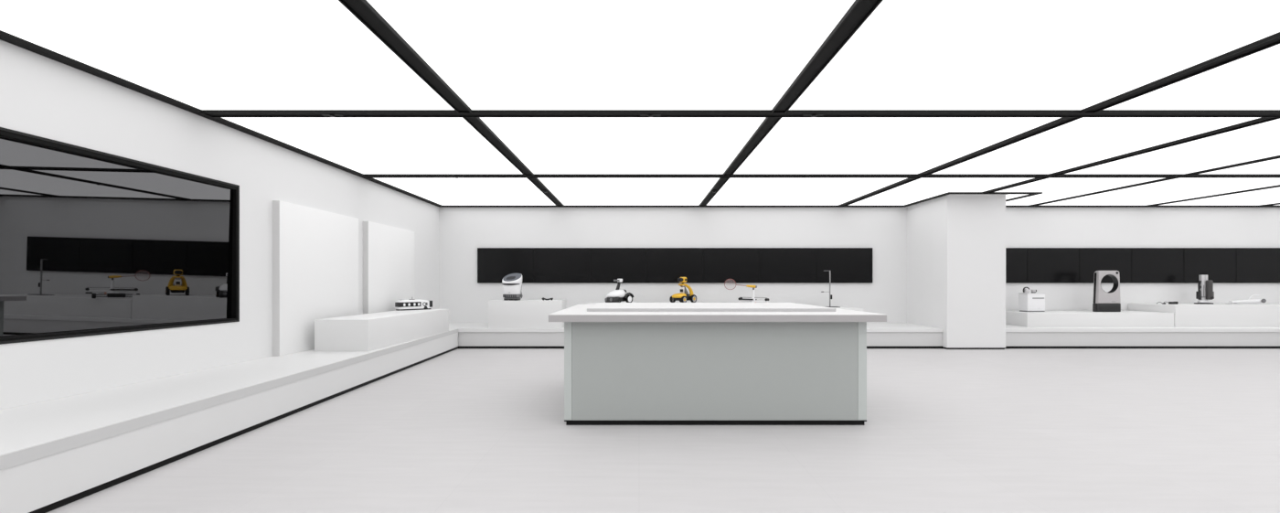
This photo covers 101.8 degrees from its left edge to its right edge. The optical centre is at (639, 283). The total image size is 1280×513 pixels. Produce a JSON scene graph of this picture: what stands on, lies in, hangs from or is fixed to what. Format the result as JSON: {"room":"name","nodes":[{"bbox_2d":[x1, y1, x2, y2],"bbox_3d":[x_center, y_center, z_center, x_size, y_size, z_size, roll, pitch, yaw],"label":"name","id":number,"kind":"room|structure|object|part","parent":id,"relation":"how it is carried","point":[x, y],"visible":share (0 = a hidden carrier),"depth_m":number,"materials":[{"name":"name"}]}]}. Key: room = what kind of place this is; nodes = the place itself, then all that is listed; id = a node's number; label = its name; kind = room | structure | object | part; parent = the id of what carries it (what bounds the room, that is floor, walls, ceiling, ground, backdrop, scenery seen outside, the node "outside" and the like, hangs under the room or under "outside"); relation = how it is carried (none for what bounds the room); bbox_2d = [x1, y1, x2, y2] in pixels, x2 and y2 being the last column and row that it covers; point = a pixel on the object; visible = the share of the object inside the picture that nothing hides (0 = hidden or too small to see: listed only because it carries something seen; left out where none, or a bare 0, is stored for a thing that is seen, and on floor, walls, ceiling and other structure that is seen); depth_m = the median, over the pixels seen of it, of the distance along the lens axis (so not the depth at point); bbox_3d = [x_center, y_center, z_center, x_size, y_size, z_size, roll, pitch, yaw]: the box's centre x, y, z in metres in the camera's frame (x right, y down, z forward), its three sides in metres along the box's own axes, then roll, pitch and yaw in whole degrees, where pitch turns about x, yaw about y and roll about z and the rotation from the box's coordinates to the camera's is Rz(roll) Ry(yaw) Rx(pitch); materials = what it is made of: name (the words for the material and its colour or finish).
{"room":"electronics store","nodes":[
{"label":"electronics store","id":0,"kind":"room"},
{"bbox_2d":[0,39,439,409],"bbox_3d":[-4.820,-0.260,3.785,0.300,3.200,16.770,0,0,0],"label":"wall","id":1,"kind":"structure","parent":0,"point":[41,96],"depth_m":5.25,"materials":[{"name":"white paint"}]},
{"bbox_2d":[0,127,239,344],"bbox_3d":[-4.746,-0.349,4.675,0.168,1.588,2.790,0,0,0],"label":"mirror","id":2,"kind":"object","parent":1,"relation":"attached to","point":[93,242],"visible":1,"depth_m":4.62,"materials":[{"name":"black glass"}]},
{"bbox_2d":[0,30,443,207],"bbox_3d":[-4.620,-1.821,3.785,0.100,0.078,16.770,0,0,0],"label":"trim","id":3,"kind":"structure","parent":1,"relation":"attached to","point":[5,37],"depth_m":5.03,"materials":[{"name":"black"}]},
{"bbox_2d":[272,200,358,355],"bbox_3d":[-4.625,-0.068,7.557,0.090,1.985,1.866,0,0,0],"label":"wall panel","id":4,"kind":"object","parent":1,"relation":"attached to","point":[315,251],"visible":0.78,"depth_m":7.19,"materials":[{"name":"white paint"}]},
{"bbox_2d":[362,220,414,314],"bbox_3d":[-4.625,-0.068,9.702,0.090,1.985,1.816,0,0,0],"label":"wall panel","id":5,"kind":"object","parent":1,"relation":"attached to","point":[388,250],"visible":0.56,"depth_m":9.39,"materials":[{"name":"white paint"}]},
{"bbox_2d":[357,173,1279,177],"bbox_3d":[5.965,-1.821,8.700,21.270,0.078,0.150,0,0,0],"label":"trim","id":6,"kind":"structure","parent":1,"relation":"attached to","point":[365,175],"depth_m":8.63,"materials":[{"name":"black"}]},
{"bbox_2d":[46,348,1279,512],"bbox_3d":[5.965,1.390,3.785,21.870,0.100,17.370,0,0,0],"label":"floor","id":7,"kind":"structure","parent":0,"point":[459,430],"depth_m":4.16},
{"bbox_2d":[0,328,458,512],"bbox_3d":[-3.924,1.133,3.050,1.487,0.415,15.297,0,0,0],"label":"display platform","id":8,"kind":"object","parent":7,"relation":"on","point":[58,453],"visible":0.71,"depth_m":3.98,"materials":[{"name":"white paint"}]},
{"bbox_2d":[314,309,448,351],"bbox_3d":[-4.065,0.709,8.610,0.730,0.432,3.020,0,0,0],"label":"display box","id":9,"kind":"object","parent":8,"relation":"on","point":[366,332],"visible":0.89,"depth_m":7.45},
{"bbox_2d":[394,298,432,310],"bbox_3d":[-4.213,0.370,9.742,0.170,0.245,0.644,0,0,40],"label":"machine","id":10,"kind":"object","parent":9,"relation":"on","point":[410,304],"visible":1,"depth_m":9.66,"materials":[{"name":"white plastic"}]},
{"bbox_2d":[448,322,943,348],"bbox_3d":[0.795,1.133,11.434,10.926,0.415,1.468,0,0,0],"label":"display platform","id":11,"kind":"object","parent":7,"relation":"on","point":[470,335],"visible":0.44,"depth_m":10.73,"materials":[{"name":"white paint"}]},
{"bbox_2d":[488,299,566,328],"bbox_3d":[-2.370,0.642,11.150,1.540,0.565,0.700,0,0,0],"label":"display box","id":12,"kind":"object","parent":11,"relation":"on","point":[520,314],"visible":0.84,"depth_m":10.80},
{"bbox_2d":[501,273,522,300],"bbox_3d":[-2.694,0.068,11.079,0.433,0.584,0.360,0,0,8],"label":"robot","id":13,"kind":"object","parent":12,"relation":"on","point":[512,283],"visible":0.99,"depth_m":10.96,"materials":[{"name":"white plastic"}]},
{"bbox_3d":[0.795,1.147,11.449,10.926,0.295,1.438,0,0,0],"label":"panel","id":14,"kind":"part","parent":11,"relation":"part of","materials":[{"name":"white"}]},
{"bbox_2d":[832,306,863,311],"bbox_3d":[3.050,0.723,11.375,3.200,0.405,1.150,0,0,0],"label":"display box","id":15,"kind":"object","parent":11,"relation":"on","point":[839,307],"visible":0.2,"depth_m":10.80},
{"bbox_2d":[724,278,768,302],"bbox_3d":[2.412,0.208,11.451,1.044,0.624,0.318,0,0,39],"label":"robot","id":16,"kind":"object","parent":15,"relation":"on","point":[752,300],"visible":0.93,"depth_m":11.39,"materials":[{"name":"white plastic"}]},
{"bbox_2d":[821,270,839,307],"bbox_3d":[4.170,0.118,11.400,0.400,0.803,0.200,0,0,0],"label":"slim post","id":17,"kind":"object","parent":15,"relation":"on","point":[830,295],"visible":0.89,"depth_m":11.39,"materials":[{"name":"grey metal"}]},
{"bbox_3d":[4.180,0.114,11.400,0.022,0.788,0.024,0,0,0],"label":"post","id":18,"kind":"part","parent":17,"relation":"part of","materials":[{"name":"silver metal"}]},
{"bbox_3d":[0.155,0.675,11.275,2.550,0.500,0.950,0,0,0],"label":"display box","id":19,"kind":"object","parent":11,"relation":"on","visible":0},
{"bbox_2d":[604,278,634,302],"bbox_3d":[-0.443,0.163,11.054,0.406,0.525,0.575,0,0,45],"label":"robot","id":20,"kind":"object","parent":19,"relation":"on","point":[617,295],"visible":0.94,"depth_m":10.95,"materials":[{"name":"white plastic"}]},
{"bbox_2d":[669,277,696,302],"bbox_3d":[0.952,0.139,11.337,0.388,0.572,0.512,0,0,45],"label":"robot","id":21,"kind":"object","parent":19,"relation":"on","point":[683,296],"visible":0.99,"depth_m":11.28,"materials":[{"name":"yellow plastic"}]},
{"bbox_2d":[548,302,886,425],"bbox_3d":[0.724,0.796,5.970,3.118,1.088,2.360,0,0,0],"label":"kitchen island","id":22,"kind":"object","parent":7,"relation":"on","point":[625,363],"depth_m":4.92,"materials":[{"name":"grey paint"}]},
{"bbox_3d":[0.717,0.825,4.926,2.702,0.939,0.012,0,0,0],"label":"glass","id":23,"kind":"part","parent":22,"relation":"part of","materials":[{"name":"grey glass"}]},
{"bbox_3d":[0.722,1.299,4.924,2.862,0.010,0.016,0,0,0],"label":"rail","id":24,"kind":"part","parent":22,"relation":"part of","materials":[{"name":"black"}]},
{"bbox_2d":[906,194,1005,347],"bbox_3d":[6.860,-0.278,11.375,1.200,3.165,1.590,0,0,0],"label":"wall pier","id":25,"kind":"object","parent":7,"relation":"on","point":[956,243],"visible":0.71,"depth_m":10.58,"materials":[{"name":"white paint"}]},
{"bbox_2d":[942,346,1004,349],"bbox_3d":[6.860,1.323,11.383,1.170,0.035,1.575,0,0,0],"label":"baseboard","id":26,"kind":"object","parent":7,"relation":"on","point":[943,346],"visible":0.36,"depth_m":10.59,"materials":[{"name":"black"}]},
{"bbox_2d":[1004,324,1279,348],"bbox_3d":[12.030,1.133,11.434,9.136,0.415,1.468,0,0,0],"label":"display platform","id":27,"kind":"object","parent":7,"relation":"on","point":[1017,336],"visible":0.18,"depth_m":10.73,"materials":[{"name":"white paint"}]},
{"bbox_2d":[1005,310,1173,326],"bbox_3d":[9.835,0.777,11.600,3.130,0.295,1.040,0,0,0],"label":"display box","id":28,"kind":"object","parent":27,"relation":"on","point":[1047,318],"visible":0.8,"depth_m":11.08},
{"bbox_2d":[1017,292,1045,311],"bbox_3d":[8.770,0.421,11.620,0.450,0.418,0.250,0,0,-7],"label":"appliance","id":29,"kind":"object","parent":28,"relation":"on","point":[1028,302],"visible":0.98,"depth_m":11.51,"materials":[{"name":"grey plastic"}]},
{"bbox_2d":[1023,286,1032,292],"bbox_3d":[8.656,0.139,11.600,0.199,0.147,0.100,0,0,0],"label":"kettle","id":30,"kind":"object","parent":29,"relation":"on","point":[1026,289],"visible":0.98,"depth_m":11.58,"materials":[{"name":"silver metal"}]},
{"bbox_3d":[8.770,0.218,11.620,0.450,0.013,0.250,0,0,-7],"label":"lid","id":31,"kind":"part","parent":29,"relation":"part of","materials":[{"name":"white plastic"}]},
{"bbox_2d":[1092,270,1120,311],"bbox_3d":[10.380,0.173,11.548,0.532,0.915,0.151,0,0,0],"label":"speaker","id":32,"kind":"object","parent":28,"relation":"on","point":[1103,301],"visible":0.99,"depth_m":11.48},
{"bbox_2d":[1093,272,1096,303],"bbox_3d":[10.142,0.100,11.570,0.042,0.680,0.050,0,0,0],"label":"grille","id":33,"kind":"object","parent":32,"relation":"attached to","point":[1094,276],"depth_m":11.57,"materials":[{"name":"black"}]},
{"bbox_3d":[12.030,1.147,11.449,9.136,0.295,1.438,0,0,0],"label":"panel","id":34,"kind":"part","parent":27,"relation":"part of","materials":[{"name":"white"}]},
{"bbox_2d":[1127,303,1279,326],"bbox_3d":[13.510,0.695,11.620,4.180,0.461,1.080,0,0,0],"label":"display box","id":35,"kind":"object","parent":27,"relation":"on","point":[1185,314],"visible":0.75,"depth_m":11.08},
{"bbox_2d":[1156,301,1178,304],"bbox_3d":[11.818,0.434,11.650,0.464,0.060,0.064,0,0,0],"label":"gadget","id":36,"kind":"object","parent":35,"relation":"on","point":[1164,303],"visible":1,"depth_m":11.63,"materials":[{"name":"black plastic"}]},
{"bbox_2d":[1194,274,1214,304],"bbox_3d":[12.749,0.134,11.712,0.374,0.660,0.186,0,0,0],"label":"machine","id":37,"kind":"object","parent":35,"relation":"on","point":[1205,293],"visible":1,"depth_m":11.71,"materials":[{"name":"black plastic"}]},
{"bbox_3d":[12.640,0.151,11.730,0.056,0.426,0.056,0,0,45],"label":"handle","id":38,"kind":"part","parent":37,"relation":"part of","materials":[{"name":"black plastic"}]},
{"bbox_3d":[12.750,0.451,11.750,0.330,0.026,0.110,0,0,0],"label":"plate","id":39,"kind":"part","parent":37,"relation":"part of","materials":[{"name":"black plastic"}]},
{"bbox_2d":[1228,294,1270,304],"bbox_3d":[13.721,0.355,11.720,0.842,0.219,0.180,0,0,0],"label":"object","id":40,"kind":"object","parent":35,"relation":"on","point":[1250,301],"visible":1,"depth_m":11.68,"materials":[{"name":"white plastic"}]},
{"bbox_2d":[1228,303,1270,304],"bbox_3d":[13.710,0.459,11.720,0.820,0.010,0.180,0,0,0],"label":"tray","id":41,"kind":"object","parent":40,"relation":"on","point":[1229,304],"depth_m":11.63,"materials":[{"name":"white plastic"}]},
{"bbox_2d":[439,206,1279,322],"bbox_3d":[5.965,-0.260,12.320,21.870,3.200,0.300,0,0,0],"label":"wall","id":42,"kind":"structure","parent":0,"point":[463,230],"depth_m":12.17,"materials":[{"name":"white paint"}]},
{"bbox_2d":[477,247,872,282],"bbox_3d":[0.835,-0.419,12.141,9.210,0.815,0.058,0,0,0],"label":"wall panel","id":43,"kind":"object","parent":42,"relation":"attached to","point":[535,264],"visible":0.98,"depth_m":12.11,"materials":[{"name":"black"}]},
{"bbox_3d":[-3.112,-0.420,12.117,1.304,0.777,0.010,0,0,0],"label":"screen panel","id":44,"kind":"part","parent":43,"relation":"part of","materials":[{"name":"black glass"}]},
{"bbox_3d":[-1.796,-0.420,12.117,1.304,0.777,0.010,0,0,0],"label":"screen panel","id":45,"kind":"part","parent":43,"relation":"part of","materials":[{"name":"black glass"}]},
{"bbox_3d":[-0.480,-0.420,12.117,1.304,0.777,0.010,0,0,0],"label":"screen panel","id":46,"kind":"part","parent":43,"relation":"part of","materials":[{"name":"black glass"}]},
{"bbox_3d":[0.836,-0.420,12.117,1.304,0.777,0.010,0,0,0],"label":"screen panel","id":47,"kind":"part","parent":43,"relation":"part of","materials":[{"name":"black glass"}]},
{"bbox_3d":[2.152,-0.420,12.117,1.304,0.777,0.010,0,0,0],"label":"screen panel","id":48,"kind":"part","parent":43,"relation":"part of","materials":[{"name":"black glass"}]},
{"bbox_3d":[3.468,-0.420,12.117,1.304,0.777,0.010,0,0,0],"label":"screen panel","id":49,"kind":"part","parent":43,"relation":"part of","materials":[{"name":"black glass"}]},
{"bbox_3d":[4.783,-0.420,12.117,1.302,0.777,0.010,0,0,0],"label":"screen panel","id":50,"kind":"part","parent":43,"relation":"part of","materials":[{"name":"black glass"}]},
{"bbox_2d":[442,205,1279,207],"bbox_3d":[6.015,-1.821,12.120,21.170,0.078,0.100,0,0,0],"label":"trim","id":51,"kind":"structure","parent":42,"relation":"attached to","point":[442,206],"depth_m":12.14,"materials":[{"name":"black"}]},
{"bbox_2d":[902,192,1042,207],"bbox_3d":[7.070,-1.821,11.245,1.860,0.078,1.850,0,0,0],"label":"trim","id":52,"kind":"structure","parent":42,"relation":"attached to","point":[1027,194],"depth_m":10.40,"materials":[{"name":"black"}]},
{"bbox_2d":[1005,247,1279,282],"bbox_3d":[12.005,-0.419,12.141,9.090,0.815,0.058,0,0,0],"label":"wall panel","id":53,"kind":"object","parent":42,"relation":"attached to","point":[1022,264],"visible":0.83,"depth_m":12.11,"materials":[{"name":"black"}]},
{"bbox_3d":[8.250,-0.420,12.117,1.568,0.777,0.010,0,0,0],"label":"screen panel","id":54,"kind":"part","parent":53,"relation":"part of","materials":[{"name":"black glass"}]},
{"bbox_3d":[9.648,-0.420,12.117,1.203,0.777,0.010,0,0,0],"label":"screen panel","id":55,"kind":"part","parent":53,"relation":"part of","materials":[{"name":"black glass"}]},
{"bbox_3d":[10.863,-0.420,12.117,1.203,0.777,0.010,0,0,0],"label":"screen panel","id":56,"kind":"part","parent":53,"relation":"part of","materials":[{"name":"black glass"}]},
{"bbox_3d":[12.078,-0.420,12.117,1.203,0.777,0.010,0,0,0],"label":"screen panel","id":57,"kind":"part","parent":53,"relation":"part of","materials":[{"name":"black glass"}]},
{"bbox_3d":[13.293,-0.420,12.117,1.203,0.777,0.010,0,0,0],"label":"screen panel","id":58,"kind":"part","parent":53,"relation":"part of","materials":[{"name":"black glass"}]},
{"bbox_3d":[14.508,-0.420,12.117,1.203,0.777,0.010,0,0,0],"label":"screen panel","id":59,"kind":"part","parent":53,"relation":"part of","materials":[{"name":"black glass"}]},
{"bbox_2d":[1028,155,1279,206],"bbox_3d":[9.080,-1.821,3.735,0.075,0.078,16.670,0,0,0],"label":"trim","id":60,"kind":"structure","parent":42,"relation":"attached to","point":[1275,156],"depth_m":8.96,"materials":[{"name":"black metal"}]},
{"bbox_2d":[1146,184,1279,206],"bbox_3d":[11.800,-1.821,3.735,0.070,0.078,16.670,0,0,0],"label":"trim","id":61,"kind":"structure","parent":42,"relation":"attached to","point":[1277,186],"depth_m":10.62,"materials":[{"name":"black"}]},
{"bbox_2d":[1258,202,1279,206],"bbox_3d":[14.420,-1.821,3.735,0.070,0.078,16.670,0,0,0],"label":"trim","id":62,"kind":"structure","parent":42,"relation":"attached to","point":[1274,203],"depth_m":11.87,"materials":[{"name":"black"}]},
{"bbox_3d":[5.965,-1.910,3.785,21.870,0.100,17.370,0,0,0],"label":"ceiling","id":63,"kind":"structure","parent":0,"visible":0},
{"bbox_2d":[0,0,453,109],"bbox_3d":[-3.232,-1.831,3.915,2.675,0.038,3.040,0,0,0],"label":"recessed light","id":64,"kind":"object","parent":63,"relation":"in","point":[199,54],"visible":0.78,"depth_m":4.00,"materials":[{"name":"white plastic"}]},
{"bbox_2d":[220,117,522,173],"bbox_3d":[-3.232,-1.831,7.105,2.675,0.038,3.040,0,0,0],"label":"recessed light","id":65,"kind":"object","parent":63,"relation":"in","point":[361,144],"visible":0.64,"depth_m":6.63,"materials":[{"name":"white plastic"}]},
{"bbox_2d":[338,0,564,206],"bbox_3d":[-1.820,-1.821,3.735,0.150,0.078,16.670,0,0,0],"label":"ceiling beam","id":66,"kind":"structure","parent":63,"relation":"attached to","point":[362,10],"depth_m":4.43,"materials":[{"name":"black metal"}]},
{"bbox_2d":[373,177,555,205],"bbox_3d":[-3.232,-1.831,10.422,2.675,0.038,3.295,0,0,0],"label":"recessed light","id":67,"kind":"object","parent":63,"relation":"in","point":[443,191],"visible":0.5,"depth_m":10.16,"materials":[{"name":"white plastic"}]},
{"bbox_2d":[366,0,855,109],"bbox_3d":[-0.180,-1.831,3.915,3.130,0.038,3.040,0,0,0],"label":"recessed light","id":68,"kind":"object","parent":63,"relation":"in","point":[493,54],"visible":1,"depth_m":4.00,"materials":[{"name":"white plastic"}]},
{"bbox_2d":[479,117,766,173],"bbox_3d":[-0.180,-1.831,7.105,3.130,0.038,3.040,0,0,0],"label":"recessed light","id":69,"kind":"object","parent":63,"relation":"in","point":[543,144],"visible":0.79,"depth_m":6.67,"materials":[{"name":"white plastic"}]},
{"bbox_2d":[537,177,719,205],"bbox_3d":[-0.180,-1.831,10.422,3.130,0.038,3.295,0,0,0],"label":"recessed light","id":70,"kind":"object","parent":63,"relation":"in","point":[570,191],"visible":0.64,"depth_m":10.16,"materials":[{"name":"white plastic"}]},
{"bbox_2d":[192,109,1279,117],"bbox_3d":[5.965,-1.821,5.510,21.270,0.078,0.150,0,0,0],"label":"ceiling beam","id":71,"kind":"structure","parent":63,"relation":"attached to","point":[214,112],"depth_m":5.43,"materials":[{"name":"black metal"}]},
{"bbox_2d":[320,113,343,117],"bbox_3d":[-3.250,-1.783,5.510,0.220,0.034,0.064,0,0,0],"label":"track spotlight","id":72,"kind":"object","parent":71,"relation":"attached to","point":[324,114],"visible":1,"depth_m":5.50,"materials":[{"name":"black metal"}]},
{"bbox_2d":[640,113,661,117],"bbox_3d":[0.120,-1.783,5.510,0.220,0.034,0.064,0,0,0],"label":"track spotlight","id":73,"kind":"object","parent":71,"relation":"attached to","point":[641,114],"visible":1,"depth_m":5.50,"materials":[{"name":"black metal"}]},
{"bbox_2d":[802,113,824,117],"bbox_3d":[1.850,-1.783,5.510,0.220,0.034,0.064,0,0,0],"label":"track spotlight","id":74,"kind":"object","parent":71,"relation":"attached to","point":[804,114],"visible":1,"depth_m":5.50,"materials":[{"name":"black metal"}]},
{"bbox_2d":[698,0,883,206],"bbox_3d":[1.460,-1.821,3.735,0.150,0.078,16.670,0,0,0],"label":"ceiling beam","id":75,"kind":"structure","parent":63,"relation":"attached to","point":[859,11],"depth_m":4.43,"materials":[{"name":"black metal"}]},
{"bbox_2d":[706,177,907,205],"bbox_3d":[3.075,-1.831,10.422,3.080,0.038,3.295,0,0,0],"label":"recessed light","id":76,"kind":"object","parent":63,"relation":"in","point":[736,191],"visible":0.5,"depth_m":10.16,"materials":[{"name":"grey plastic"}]},
{"bbox_2d":[734,117,1061,173],"bbox_3d":[3.075,-1.831,7.105,3.080,0.038,3.040,0,0,0],"label":"recessed light","id":77,"kind":"object","parent":63,"relation":"in","point":[794,144],"visible":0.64,"depth_m":6.63,"materials":[{"name":"white plastic"}]},
{"bbox_2d":[848,177,1034,205],"bbox_3d":[5.780,-1.831,10.422,2.030,0.038,3.295,0,0,0],"label":"recessed light","id":78,"kind":"object","parent":63,"relation":"in","point":[922,188],"visible":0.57,"depth_m":9.96,"materials":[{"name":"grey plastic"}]},
{"bbox_2d":[789,0,1279,109],"bbox_3d":[3.075,-1.831,3.915,3.080,0.038,3.040,0,0,0],"label":"recessed light","id":79,"kind":"object","parent":63,"relation":"in","point":[907,54],"visible":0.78,"depth_m":4.00,"materials":[{"name":"white plastic"}]},
{"bbox_2d":[838,32,1279,206],"bbox_3d":[4.690,-1.821,3.735,0.150,0.078,16.670,0,0,0],"label":"trim","id":80,"kind":"structure","parent":63,"relation":"attached to","point":[1267,42],"depth_m":5.04,"materials":[{"name":"black metal"}]},
{"bbox_2d":[996,177,1165,205],"bbox_3d":[7.984,-1.831,10.422,2.118,0.038,3.295,0,0,0],"label":"recessed light","id":81,"kind":"object","parent":63,"relation":"in","point":[1052,188],"visible":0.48,"depth_m":9.77,"materials":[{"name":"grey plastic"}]},
{"bbox_2d":[933,117,1261,173],"bbox_3d":[5.780,-1.831,7.105,2.030,0.038,3.040,0,0,0],"label":"recessed light","id":82,"kind":"object","parent":63,"relation":"in","point":[1082,141],"visible":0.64,"depth_m":6.63,"materials":[{"name":"white plastic"}]},
{"bbox_2d":[981,117,1279,193],"bbox_3d":[6.860,-1.821,2.875,0.130,0.078,14.950,0,0,0],"label":"trim","id":83,"kind":"structure","parent":63,"relation":"attached to","point":[1262,120],"depth_m":6.93,"materials":[{"name":"black metal"}]},
{"bbox_2d":[1038,177,1279,205],"bbox_3d":[10.441,-1.831,10.422,2.648,0.038,3.295,0,0,0],"label":"recessed light","id":84,"kind":"object","parent":63,"relation":"in","point":[1180,188],"visible":0.67,"depth_m":10.16,"materials":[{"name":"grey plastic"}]},
{"bbox_2d":[1066,118,1279,173],"bbox_3d":[7.984,-1.831,7.105,2.118,0.038,3.040,0,0,0],"label":"recessed light","id":85,"kind":"object","parent":63,"relation":"in","point":[1260,141],"visible":0.75,"depth_m":7.29,"materials":[{"name":"white plastic"}]},
{"bbox_2d":[1104,43,1279,109],"bbox_3d":[5.780,-1.831,3.915,2.030,0.038,3.040,0,0,0],"label":"recessed light","id":86,"kind":"object","parent":63,"relation":"in","point":[1252,81],"visible":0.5,"depth_m":4.88,"materials":[{"name":"white plastic"}]},
{"bbox_2d":[1158,187,1279,205],"bbox_3d":[13.110,-1.831,10.422,2.550,0.038,3.295,0,0,0],"label":"recessed light","id":87,"kind":"object","parent":63,"relation":"in","point":[1269,196],"visible":0.83,"depth_m":11.27,"materials":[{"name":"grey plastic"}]},
{"bbox_2d":[1203,158,1279,173],"bbox_3d":[10.441,-1.831,7.105,2.648,0.038,3.040,0,0,0],"label":"recessed light","id":88,"kind":"object","parent":63,"relation":"in","point":[1270,166],"visible":0.67,"depth_m":8.25,"materials":[{"name":"white plastic"}]}
]}

